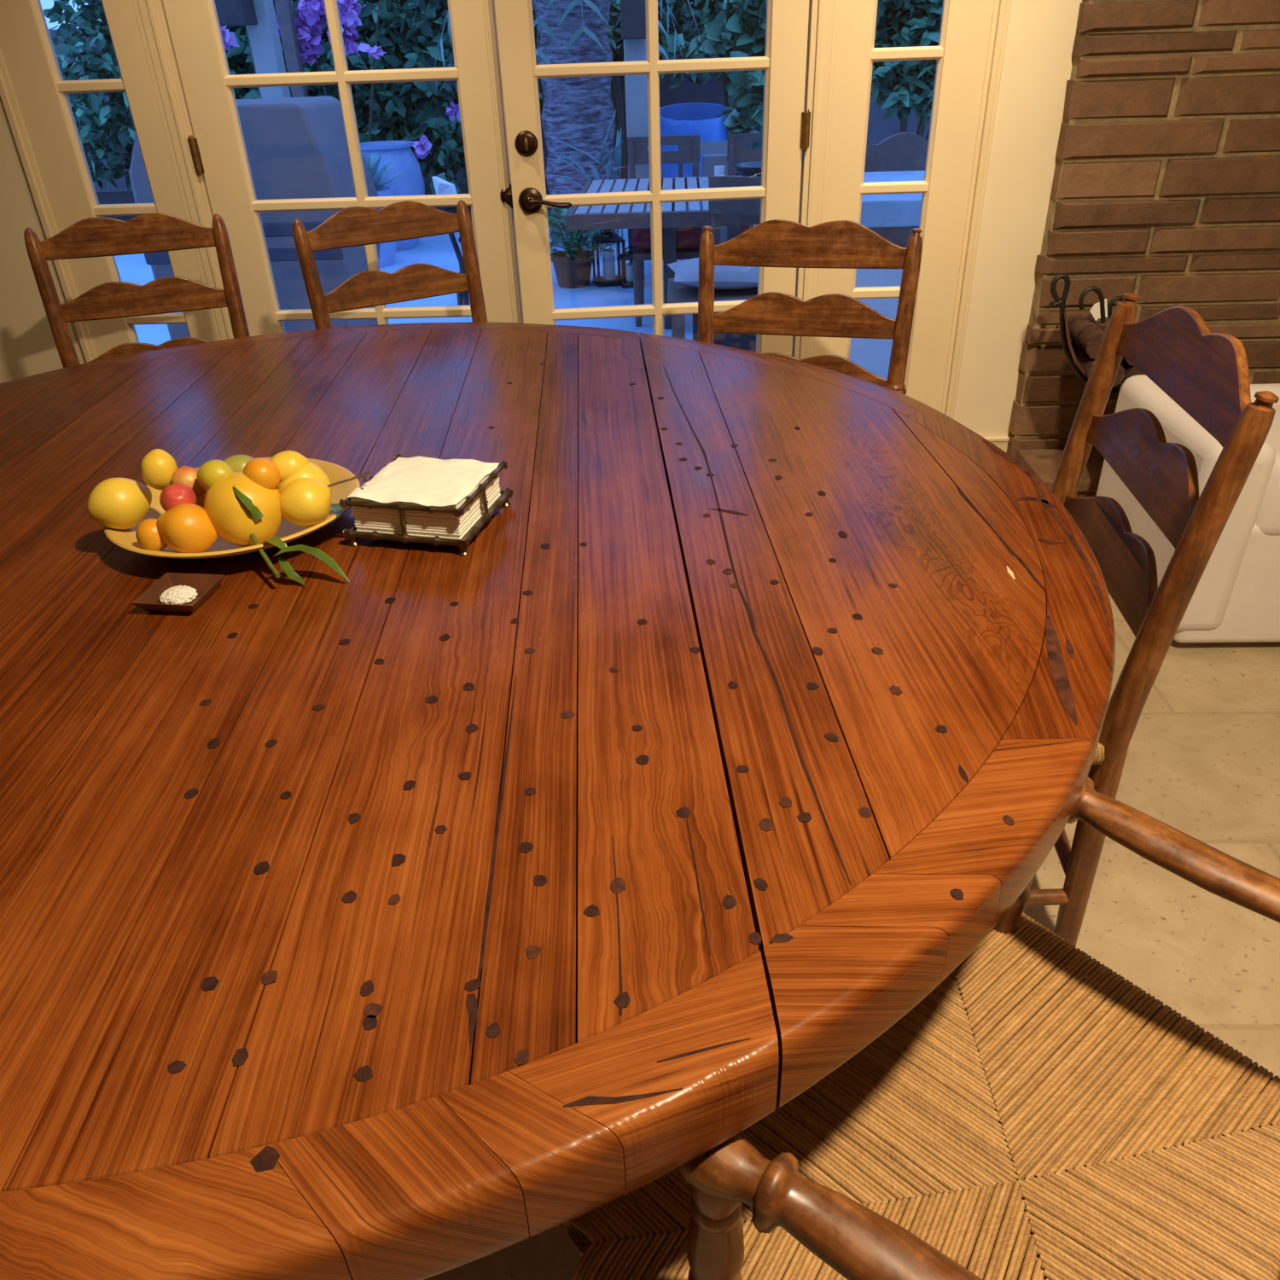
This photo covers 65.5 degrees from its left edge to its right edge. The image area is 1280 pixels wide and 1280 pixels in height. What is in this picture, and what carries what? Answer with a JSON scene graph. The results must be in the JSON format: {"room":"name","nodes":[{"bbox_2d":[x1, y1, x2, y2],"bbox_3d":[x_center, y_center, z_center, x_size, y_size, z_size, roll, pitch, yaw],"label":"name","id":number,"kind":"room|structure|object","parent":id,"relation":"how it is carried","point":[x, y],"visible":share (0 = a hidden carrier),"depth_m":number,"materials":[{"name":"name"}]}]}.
{"room":"dining room","nodes":[
{"label":"dining room","id":0,"kind":"room"},
{"bbox_2d":[0,0,1083,436],"bbox_3d":[-0.098,-1.628,2.679,6.400,2.650,0.160,-1,31,3],"label":"wall","id":1,"kind":"structure","parent":0,"point":[1038,61],"depth_m":2.86,"materials":[{"name":"beige paint"}]},
{"bbox_2d":[0,0,216,356],"bbox_3d":[-1.509,-1.338,2.842,0.411,2.028,0.044,-1,31,3],"label":"window","id":2,"kind":"structure","parent":1,"relation":"in","point":[40,90],"depth_m":2.78,"materials":[{"name":"beige paint"}]},
{"bbox_2d":[162,0,523,336],"bbox_3d":[-0.789,-1.334,2.792,0.937,2.028,0.087,-1,31,3],"label":"door","id":3,"kind":"structure","parent":1,"relation":"in","point":[218,151],"depth_m":2.78,"materials":[{"name":"beige paint"}]},
{"bbox_2d":[0,0,1011,418],"bbox_3d":[-0.391,-1.406,2.803,2.720,2.160,0.160,-1,31,3],"label":"trim","id":4,"kind":"structure","parent":1,"relation":"attached to","point":[150,14],"depth_m":2.76,"materials":[{"name":"beige paint"}]},
{"bbox_2d":[494,0,810,355],"bbox_3d":[0.055,-1.317,2.716,0.822,2.028,0.098,-3,31,-2],"label":"door","id":5,"kind":"structure","parent":1,"relation":"in","point":[786,125],"depth_m":2.71,"materials":[{"name":"beige paint"}]},
{"bbox_2d":[818,0,994,412],"bbox_3d":[0.718,-1.359,2.745,0.411,2.028,0.044,-1,31,3],"label":"window","id":6,"kind":"structure","parent":1,"relation":"in","point":[961,54],"depth_m":2.75,"materials":[{"name":"beige paint"}]},
{"bbox_2d":[983,436,1009,452],"bbox_3d":[1.078,-0.550,3.190,0.185,0.207,0.018,-1,31,3],"label":"baseboard","id":7,"kind":"structure","parent":1,"relation":"attached to","point":[1001,442],"depth_m":3.14,"materials":[{"name":"beige paint"}]},
{"bbox_2d":[424,591,1279,1279],"bbox_3d":[-0.147,1.073,0.997,6.400,0.200,5.770,-1,31,3],"label":"floor","id":8,"kind":"structure","parent":0,"point":[1202,760],"depth_m":1.81,"materials":[{"name":"tile"}]},
{"bbox_2d":[23,212,250,367],"bbox_3d":[-1.213,-0.534,2.562,0.538,0.976,0.542,-11,33,-14],"label":"chair","id":9,"kind":"object","parent":8,"relation":"on","point":[154,232],"visible":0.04,"depth_m":2.56,"materials":[{"name":"brown wood"}]},
{"bbox_2d":[292,199,487,329],"bbox_3d":[-0.514,-0.593,2.617,0.538,0.976,0.542,-20,36,-27],"label":"chair","id":10,"kind":"object","parent":8,"relation":"on","point":[353,226],"visible":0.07,"depth_m":2.59,"materials":[{"name":"brown wood"}]},
{"bbox_2d":[0,321,1115,1279],"bbox_3d":[-0.459,0.127,1.635,2.117,0.755,2.153,-1,31,3],"label":"dining table","id":11,"kind":"object","parent":8,"relation":"on","point":[420,915],"visible":0.99,"depth_m":0.89,"materials":[{"name":"brown wood"}]},
{"bbox_2d":[131,572,224,613],"bbox_3d":[-0.553,-0.054,1.198,0.077,0.018,0.077,2,32,7],"label":"salt dish","id":12,"kind":"object","parent":11,"relation":"on","point":[206,585],"visible":0.91,"depth_m":1.20,"materials":[{"name":"brown wood"}]},
{"bbox_2d":[159,585,197,604],"bbox_3d":[-0.556,-0.056,1.194,0.044,0.012,0.039,-1,31,3],"label":"salt","id":13,"kind":"object","parent":12,"relation":"in","point":[180,594],"visible":0.98,"depth_m":1.19,"materials":[{"name":"white food"}]},
{"bbox_2d":[103,457,360,558],"bbox_3d":[-0.550,-0.172,1.366,0.331,0.042,0.331,-1,31,3],"label":"fruit platter","id":14,"kind":"object","parent":11,"relation":"on","point":[288,532],"visible":0.34,"depth_m":1.30,"materials":[{"name":"yellow ceramic"}]},
{"bbox_2d":[87,477,151,529],"bbox_3d":[-0.677,-0.177,1.294,0.068,0.068,0.070,4,32,10],"label":"lemon","id":15,"kind":"object","parent":14,"relation":"on","point":[119,503],"visible":1,"depth_m":1.27,"materials":[{"name":"yellow food"}]},
{"bbox_2d":[135,518,167,550],"bbox_3d":[-0.609,-0.132,1.244,0.039,0.041,0.039,-1,31,3],"label":"orange","id":16,"kind":"object","parent":14,"relation":"on","point":[148,535],"visible":0.73,"depth_m":1.23,"materials":[{"name":"orange food"}]},
{"bbox_2d":[140,448,177,490],"bbox_3d":[-0.619,-0.219,1.280,0.043,0.054,0.044,11,34,21],"label":"lemon","id":17,"kind":"object","parent":14,"relation":"on","point":[158,467],"visible":0.88,"depth_m":1.26,"materials":[{"name":"yellow food"}]},
{"bbox_2d":[156,503,218,552],"bbox_3d":[-0.564,-0.139,1.242,0.064,0.063,0.063,20,38,32],"label":"orange","id":18,"kind":"object","parent":14,"relation":"on","point":[184,527],"visible":0.99,"depth_m":1.22,"materials":[{"name":"orange food"}]},
{"bbox_2d":[159,483,196,511],"bbox_3d":[-0.581,-0.176,1.251,0.041,0.041,0.042,12,34,22],"label":"apple","id":19,"kind":"object","parent":18,"relation":"on","point":[173,495],"visible":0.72,"depth_m":1.24,"materials":[{"name":"red food"}]},
{"bbox_2d":[195,489,207,508],"bbox_3d":[-0.576,-0.182,1.305,0.038,0.038,0.038,-1,31,3],"label":"orange","id":20,"kind":"object","parent":14,"relation":"on","point":[200,499],"visible":0.1,"depth_m":1.29,"materials":[{"name":"orange food"}]},
{"bbox_2d":[171,465,205,496],"bbox_3d":[-0.582,-0.204,1.282,0.041,0.042,0.041,-7,32,-7],"label":"nectarine","id":21,"kind":"object","parent":20,"relation":"on","point":[186,475],"visible":0.51,"depth_m":1.27,"materials":[{"name":"orange food"}]},
{"bbox_2d":[223,454,254,472],"bbox_3d":[-0.529,-0.223,1.316,0.054,0.045,0.045,-6,32,-7],"label":"lemon","id":22,"kind":"object","parent":14,"relation":"on","point":[237,462],"visible":0.28,"depth_m":1.30,"materials":[{"name":"yellow food"}]},
{"bbox_2d":[203,471,349,585],"bbox_3d":[-0.464,-0.139,1.236,0.096,0.111,0.210,-27,39,-34],"label":"orange","id":23,"kind":"object","parent":14,"relation":"on","point":[242,512],"visible":0.88,"depth_m":1.23,"materials":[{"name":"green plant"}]},
{"bbox_2d":[196,459,233,489],"bbox_3d":[-0.535,-0.206,1.255,0.044,0.042,0.044,-19,35,-26],"label":"lime","id":24,"kind":"object","parent":23,"relation":"on","point":[212,471],"visible":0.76,"depth_m":1.24,"materials":[{"name":"yellow food"}]},
{"bbox_2d":[243,458,280,489],"bbox_3d":[-0.479,-0.208,1.260,0.044,0.044,0.044,-1,31,3],"label":"orange","id":25,"kind":"object","parent":23,"relation":"on","point":[264,472],"visible":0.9,"depth_m":1.24,"materials":[{"name":"orange food"}]},
{"bbox_2d":[279,477,343,526],"bbox_3d":[-0.423,-0.181,1.287,0.063,0.063,0.085,25,41,37],"label":"lemon","id":26,"kind":"object","parent":14,"relation":"on","point":[304,502],"visible":1,"depth_m":1.26,"materials":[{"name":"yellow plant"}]},
{"bbox_2d":[275,460,371,494],"bbox_3d":[-0.419,-0.207,1.311,0.130,0.068,0.067,-9,32,-11],"label":"lemon","id":27,"kind":"object","parent":14,"relation":"on","point":[311,470],"visible":0.37,"depth_m":1.29,"materials":[{"name":"yellow food"}]},
{"bbox_2d":[270,450,309,482],"bbox_3d":[-0.456,-0.222,1.288,0.048,0.045,0.048,15,35,26],"label":"lemon","id":28,"kind":"object","parent":27,"relation":"on","point":[288,462],"visible":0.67,"depth_m":1.27,"materials":[{"name":"yellow food"}]},
{"bbox_2d":[339,453,513,555],"bbox_3d":[-0.287,-0.188,1.355,0.176,0.065,0.176,6,32,13],"label":"napkin holder","id":29,"kind":"object","parent":11,"relation":"on","point":[352,533],"visible":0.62,"depth_m":1.29,"materials":[{"name":"grey metal"}]},
{"bbox_2d":[347,456,500,539],"bbox_3d":[-0.287,-0.197,1.349,0.153,0.053,0.153,6,32,13],"label":"napkin stack","id":30,"kind":"object","parent":29,"relation":"in","point":[416,480],"visible":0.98,"depth_m":1.31,"materials":[{"name":"white paper"}]},
{"bbox_2d":[355,494,502,539],"bbox_3d":[-0.286,-0.173,1.364,0.159,0.003,0.159,6,32,13],"label":"napkins","id":31,"kind":"object","parent":29,"relation":"on","point":[487,514],"depth_m":1.30,"materials":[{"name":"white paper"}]},
{"bbox_2d":[698,219,922,395],"bbox_3d":[0.353,-0.470,2.407,0.651,0.932,0.587,6,32,14],"label":"chair","id":32,"kind":"object","parent":8,"relation":"on","point":[838,244],"visible":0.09,"depth_m":2.44,"materials":[{"name":"brown wood"}]},
{"bbox_2d":[564,776,1279,1279],"bbox_3d":[0.344,0.467,0.874,0.587,0.932,0.651,24,40,35],"label":"armchair","id":33,"kind":"object","parent":8,"relation":"on","point":[1031,1117],"visible":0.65,"depth_m":0.90,"materials":[{"name":"brown wood"}]},
{"bbox_2d":[1016,448,1104,497],"bbox_3d":[2.150,-0.456,2.988,1.957,0.190,0.258,-1,31,3],"label":"hearth","id":34,"kind":"object","parent":8,"relation":"on","point":[1044,463],"visible":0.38,"depth_m":2.96,"materials":[{"name":"brick"}]},
{"bbox_2d":[1048,273,1123,393],"bbox_3d":[1.345,-0.733,2.761,0.500,0.557,0.280,-1,31,3],"label":"carrier","id":35,"kind":"object","parent":34,"relation":"on","point":[1076,367],"visible":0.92,"depth_m":2.65,"materials":[{"name":"black metal"}]},
{"bbox_2d":[1067,341,1094,377],"bbox_3d":[1.217,-0.768,2.721,0.047,0.062,0.306,4,32,9],"label":"log","id":36,"kind":"object","parent":35,"relation":"in","point":[1085,361],"visible":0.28,"depth_m":2.66,"materials":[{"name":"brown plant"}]},
{"bbox_2d":[1065,314,1105,359],"bbox_3d":[1.225,-0.833,2.716,0.071,0.085,0.307,3,32,9],"label":"log","id":37,"kind":"object","parent":35,"relation":"in","point":[1085,334],"visible":0.74,"depth_m":2.65,"materials":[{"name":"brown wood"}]},
{"bbox_2d":[1085,313,1110,331],"bbox_3d":[1.268,-0.834,2.690,0.063,0.078,0.307,4,32,9],"label":"log","id":38,"kind":"object","parent":35,"relation":"in","point":[1103,326],"visible":0.11,"depth_m":2.71,"materials":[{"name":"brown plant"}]},
{"bbox_2d":[1089,298,1107,320],"bbox_3d":[1.258,-0.904,2.721,0.054,0.059,0.004,-1,31,3],"label":"paper sheet","id":39,"kind":"object","parent":35,"relation":"in","point":[1095,311],"visible":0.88,"depth_m":2.72,"materials":[{"name":"white paper"}]},
{"bbox_2d":[1112,365,1125,387],"bbox_3d":[1.263,-0.760,2.724,0.063,0.078,0.307,4,32,9],"label":"log","id":40,"kind":"object","parent":35,"relation":"in","point":[1120,375],"visible":0.11,"depth_m":2.59,"materials":[{"name":"brown wood"}]},
{"bbox_2d":[1109,318,1135,366],"bbox_3d":[1.338,-0.827,2.727,0.092,0.104,0.309,4,32,10],"label":"log","id":41,"kind":"object","parent":35,"relation":"in","point":[1124,359],"visible":0.04,"depth_m":2.62,"materials":[{"name":"brown wood"}]},
{"bbox_2d":[1120,360,1144,383],"bbox_3d":[1.347,-0.760,2.756,0.075,0.089,0.308,3,32,9],"label":"log","id":42,"kind":"object","parent":35,"relation":"in","point":[1130,370],"visible":0.08,"depth_m":2.63,"materials":[{"name":"brown wood"}]},
{"bbox_2d":[1026,291,1279,957],"bbox_3d":[0.508,-0.018,1.615,0.562,0.976,0.651,2,32,6],"label":"chair","id":43,"kind":"object","parent":8,"relation":"on","point":[1206,373],"visible":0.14,"depth_m":1.39,"materials":[{"name":"brown wood"}]},
{"bbox_2d":[1095,374,1279,642],"bbox_3d":[1.658,-0.347,2.494,0.800,0.510,0.560,-1,31,3],"label":"armchair","id":44,"kind":"object","parent":8,"relation":"on","point":[1236,598],"visible":0.41,"depth_m":2.33,"materials":[{"name":"white fabric"}]},
{"bbox_2d":[1265,408,1279,451],"bbox_3d":[1.729,-0.455,2.425,0.610,0.118,0.400,-1,31,3],"label":"seat cushion","id":45,"kind":"object","parent":44,"relation":"on","point":[1273,436],"depth_m":2.39,"materials":[{"name":"white fabric"}]},
{"bbox_2d":[1006,0,1279,459],"bbox_3d":[2.107,-1.588,2.483,1.980,2.650,0.070,-1,31,3],"label":"brick wall","id":46,"kind":"structure","parent":0,"point":[1165,192],"depth_m":2.69,"materials":[{"name":"brown brick"}]},
{"label":"outside","id":47,"kind":"structure","parent":0,"visible":0},
{"bbox_2d":[114,225,755,345],"bbox_3d":[-0.141,-3.731,8.990,17.000,0.100,12.790,-1,31,3],"label":"ground","id":48,"kind":"structure","parent":47,"point":[438,251],"depth_m":6.53,"materials":[{"name":"stone"}]},
{"bbox_2d":[214,0,290,98],"bbox_3d":[-2.649,-4.200,6.644,0.296,3.300,0.379,-1,31,3],"label":"patio post","id":49,"kind":"object","parent":48,"relation":"on","point":[258,15],"visible":0.46,"depth_m":6.74,"materials":[{"name":"paint"}]},
{"bbox_2d":[245,25,261,98],"bbox_3d":[-3.026,-4.141,8.138,0.039,1.665,0.039,-1,31,3],"label":"wooden stake","id":50,"kind":"object","parent":48,"relation":"on","point":[246,26],"visible":0.02,"depth_m":7.83,"materials":[{"name":"wood"}]},
{"bbox_2d":[128,96,379,339],"bbox_3d":[-1.763,-1.884,4.779,0.942,1.240,0.670,-1,31,3],"label":"armchair","id":51,"kind":"object","parent":48,"relation":"on","point":[297,148],"visible":0.25,"depth_m":4.39,"materials":[{"name":"fabric"}]},
{"bbox_2d":[273,0,308,97],"bbox_3d":[-2.726,-4.271,8.048,0.102,1.961,0.102,-1,31,3],"label":"wooden stake","id":52,"kind":"object","parent":48,"relation":"on","point":[283,8],"visible":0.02,"depth_m":7.76,"materials":[{"name":"wood"}]},
{"bbox_2d":[220,0,460,159],"bbox_3d":[-2.458,-4.392,8.207,2.073,1.990,0.448,-1,31,3],"label":"bougainvillea","id":53,"kind":"object","parent":48,"relation":"on","point":[310,13],"visible":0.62,"depth_m":7.90,"materials":[{"name":"purple plant"}]},
{"bbox_2d":[363,150,405,267],"bbox_3d":[-2.049,-3.214,7.415,0.587,0.778,0.616,-21,36,-29],"label":"agave","id":54,"kind":"object","parent":48,"relation":"on","point":[387,250],"visible":0.24,"depth_m":7.32,"materials":[{"name":"green plant"}]},
{"bbox_2d":[376,185,395,267],"bbox_3d":[-2.043,-3.091,7.454,0.500,0.527,0.496,-1,31,3],"label":"pot","id":55,"kind":"object","parent":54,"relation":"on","point":[387,250],"depth_m":7.44,"materials":[{"name":"blue ceramic"}]},
{"bbox_2d":[360,140,424,250],"bbox_3d":[-2.017,-3.560,7.987,0.589,0.769,0.589,-1,31,3],"label":"urn","id":56,"kind":"object","parent":48,"relation":"on","point":[410,182],"visible":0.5,"depth_m":7.73,"materials":[{"name":"blue ceramic"}]},
{"bbox_2d":[95,173,739,221],"bbox_3d":[-0.106,-4.440,9.956,17.000,0.100,2.400,-1,31,3],"label":"planting bed","id":57,"kind":"object","parent":48,"relation":"on","point":[119,197],"depth_m":10.51,"materials":[{"name":"soil"}]},
{"bbox_2d":[42,0,467,194],"bbox_3d":[-3.367,-5.217,9.005,4.593,2.621,1.822,-1,31,3],"label":"foliage","id":58,"kind":"object","parent":57,"relation":"on","point":[404,47],"visible":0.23,"depth_m":8.79,"materials":[{"name":"green plant"}]},
{"bbox_2d":[531,0,742,179],"bbox_3d":[-0.033,-5.902,9.982,3.531,2.569,0.901,-1,31,3],"label":"foliage","id":59,"kind":"object","parent":57,"relation":"on","point":[701,9],"visible":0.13,"depth_m":9.80,"materials":[{"name":"green plant"}]},
{"bbox_2d":[431,175,472,305],"bbox_3d":[-1.039,-2.400,6.051,0.385,0.760,0.188,-1,31,3],"label":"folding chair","id":60,"kind":"object","parent":48,"relation":"on","point":[441,186],"visible":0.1,"depth_m":5.98,"materials":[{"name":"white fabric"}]},
{"bbox_2d":[48,11,930,191],"bbox_3d":[-0.076,-5.971,10.953,17.000,1.670,0.300,-1,31,3],"label":"wall","id":61,"kind":"structure","parent":48,"relation":"on","point":[712,91],"depth_m":10.82,"materials":[{"name":"white paint"}]},
{"bbox_2d":[412,0,707,248],"bbox_3d":[-0.565,-4.765,7.350,2.040,3.400,2.202,18,37,29],"label":"palm tree","id":62,"kind":"object","parent":48,"relation":"on","point":[578,112],"visible":0.63,"depth_m":7.37,"materials":[{"name":"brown plant"}]},
{"bbox_2d":[546,206,616,288],"bbox_3d":[-0.461,-2.655,6.606,0.654,0.569,0.623,-1,31,3],"label":"potted fern","id":63,"kind":"object","parent":48,"relation":"on","point":[572,265],"visible":0.66,"depth_m":6.59,"materials":[{"name":"green plant"}]},
{"bbox_2d":[550,249,594,288],"bbox_3d":[-0.452,-2.498,6.700,0.300,0.203,0.298,-1,31,3],"label":"pot","id":64,"kind":"object","parent":63,"relation":"on","point":[575,273],"depth_m":6.62,"materials":[{"name":"ceramic"}]},
{"bbox_2d":[546,109,625,256],"bbox_3d":[-0.357,-3.274,7.175,0.605,0.986,0.232,-1,31,3],"label":"yucca","id":65,"kind":"object","parent":48,"relation":"on","point":[617,150],"visible":0.56,"depth_m":7.05,"materials":[{"name":"green plant"}]},
{"bbox_2d":[590,229,626,287],"bbox_3d":[-0.212,-2.591,6.658,0.196,0.390,0.196,-8,32,-10],"label":"candle lantern","id":66,"kind":"object","parent":48,"relation":"on","point":[609,279],"visible":0.68,"depth_m":6.65,"materials":[{"name":"black metal"}]},
{"bbox_2d":[602,249,615,279],"bbox_3d":[-0.210,-2.530,6.695,0.082,0.186,0.081,-8,32,-10],"label":"candle","id":67,"kind":"object","parent":66,"relation":"on","point":[608,264],"depth_m":6.67,"materials":[{"name":"wax"}]},
{"bbox_2d":[616,245,634,288],"bbox_3d":[-0.062,-2.495,6.628,0.151,0.250,0.151,-8,32,-10],"label":"candle lantern","id":68,"kind":"object","parent":48,"relation":"on","point":[629,255],"visible":0.68,"depth_m":6.61,"materials":[{"name":"black metal"}]},
{"bbox_2d":[626,262,633,281],"bbox_3d":[-0.061,-2.461,6.649,0.063,0.106,0.062,-8,32,-10],"label":"candle","id":69,"kind":"object","parent":68,"relation":"on","point":[629,266],"depth_m":6.63,"materials":[{"name":"wax"}]},
{"bbox_2d":[620,0,649,178],"bbox_3d":[-0.041,-4.222,6.526,0.165,3.300,0.370,-1,31,3],"label":"patio post","id":70,"kind":"object","parent":48,"relation":"on","point":[632,12],"visible":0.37,"depth_m":6.79,"materials":[{"name":"paint"}]},
{"bbox_2d":[566,174,760,329],"bbox_3d":[0.242,-2.317,5.934,1.184,0.651,1.450,-1,31,3],"label":"table","id":71,"kind":"object","parent":48,"relation":"on","point":[674,215],"visible":0.45,"depth_m":5.29,"materials":[{"name":"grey wood"}]},
{"bbox_2d":[714,165,724,175],"bbox_3d":[0.490,-2.880,6.137,0.064,0.080,0.063,-1,31,3],"label":"cup","id":72,"kind":"object","parent":71,"relation":"on","point":[718,170],"visible":0.55,"depth_m":6.11,"materials":[{"name":"white ceramic"}]},
{"bbox_2d":[732,161,762,176],"bbox_3d":[0.736,-2.813,5.993,0.360,0.100,0.360,-1,31,3],"label":"serving bowl","id":73,"kind":"object","parent":71,"relation":"on","point":[748,168],"visible":0.32,"depth_m":5.91,"materials":[{"name":"ceramic"}]},
{"bbox_2d":[627,134,701,262],"bbox_3d":[0.166,-2.966,6.819,0.500,0.841,0.512,-1,31,3],"label":"chair","id":74,"kind":"object","parent":48,"relation":"on","point":[637,154],"visible":0.45,"depth_m":6.83,"materials":[{"name":"grey wood"}]},
{"bbox_2d":[630,226,703,326],"bbox_3d":[0.182,-2.140,5.781,0.440,0.513,0.456,-1,31,3],"label":"cushioned chair","id":75,"kind":"object","parent":48,"relation":"on","point":[688,239],"visible":0.44,"depth_m":5.53,"materials":[{"name":"red fabric"}]},
{"bbox_2d":[630,226,703,250],"bbox_3d":[0.176,-2.312,5.676,0.440,0.110,0.440,-1,31,3],"label":"seat cushion","id":76,"kind":"object","parent":75,"relation":"on","point":[687,238],"depth_m":5.51,"materials":[{"name":"red fabric"}]},
{"bbox_2d":[659,102,729,210],"bbox_3d":[0.431,-3.788,8.027,0.621,0.939,0.635,18,37,29],"label":"tub","id":77,"kind":"object","parent":48,"relation":"on","point":[701,119],"visible":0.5,"depth_m":7.79,"materials":[{"name":"blue ceramic"}]},
{"bbox_2d":[667,278,757,352],"bbox_3d":[0.456,-1.485,4.787,0.640,0.414,0.480,-1,31,3],"label":"bench","id":78,"kind":"object","parent":48,"relation":"on","point":[677,292],"visible":0.26,"depth_m":4.62,"materials":[{"name":"grey wood"}]},
{"bbox_2d":[666,257,758,290],"bbox_3d":[0.378,-1.705,4.620,0.479,0.132,0.400,-4,31,-2],"label":"pillow","id":79,"kind":"object","parent":78,"relation":"on","point":[726,277],"visible":0.61,"depth_m":4.48,"materials":[{"name":"fabric"}]},
{"bbox_2d":[678,139,751,177],"bbox_3d":[0.561,-3.294,7.394,0.545,0.776,0.520,-1,31,3],"label":"chair","id":80,"kind":"object","parent":48,"relation":"on","point":[706,147],"visible":0.14,"depth_m":7.42,"materials":[{"name":"grey wood"}]},
{"bbox_2d":[665,0,766,162],"bbox_3d":[0.732,-4.246,7.826,1.061,1.941,0.821,-1,31,3],"label":"climbing vine","id":81,"kind":"object","parent":48,"relation":"on","point":[741,24],"visible":0.54,"depth_m":7.52,"materials":[{"name":"green plant"}]},
{"bbox_2d":[702,153,735,244],"bbox_3d":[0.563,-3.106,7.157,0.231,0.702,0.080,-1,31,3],"label":"chair","id":82,"kind":"object","parent":48,"relation":"on","point":[709,161],"visible":0.26,"depth_m":6.98,"materials":[{"name":"grey fabric"}]},
{"bbox_2d":[708,175,761,244],"bbox_3d":[0.669,-1.979,5.175,0.500,0.841,0.512,10,34,19],"label":"chair","id":83,"kind":"object","parent":48,"relation":"on","point":[744,206],"visible":0.13,"depth_m":4.86,"materials":[{"name":"grey wood"}]},
{"bbox_2d":[727,133,762,240],"bbox_3d":[0.852,-2.972,6.790,0.500,0.841,0.512,-1,31,3],"label":"chair","id":84,"kind":"object","parent":48,"relation":"on","point":[737,144],"visible":0.17,"depth_m":6.81,"materials":[{"name":"grey wood"}]},
{"bbox_2d":[849,170,925,379],"bbox_3d":[1.318,-1.615,4.528,0.988,0.854,0.910,-1,31,3],"label":"outdoor sofa","id":85,"kind":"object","parent":48,"relation":"on","point":[893,217],"depth_m":4.11,"materials":[{"name":"fabric"}]},
{"bbox_2d":[864,132,928,172],"bbox_3d":[1.305,-2.055,5.133,0.900,0.974,0.480,-1,31,3],"label":"bench","id":86,"kind":"object","parent":48,"relation":"on","point":[902,151],"visible":0.2,"depth_m":5.09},
{"bbox_2d":[869,0,942,140],"bbox_3d":[1.747,-3.458,6.458,1.203,1.964,0.940,-1,31,3],"label":"foliage","id":87,"kind":"object","parent":48,"relation":"on","point":[899,23],"visible":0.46,"depth_m":6.13,"materials":[{"name":"green plant"}]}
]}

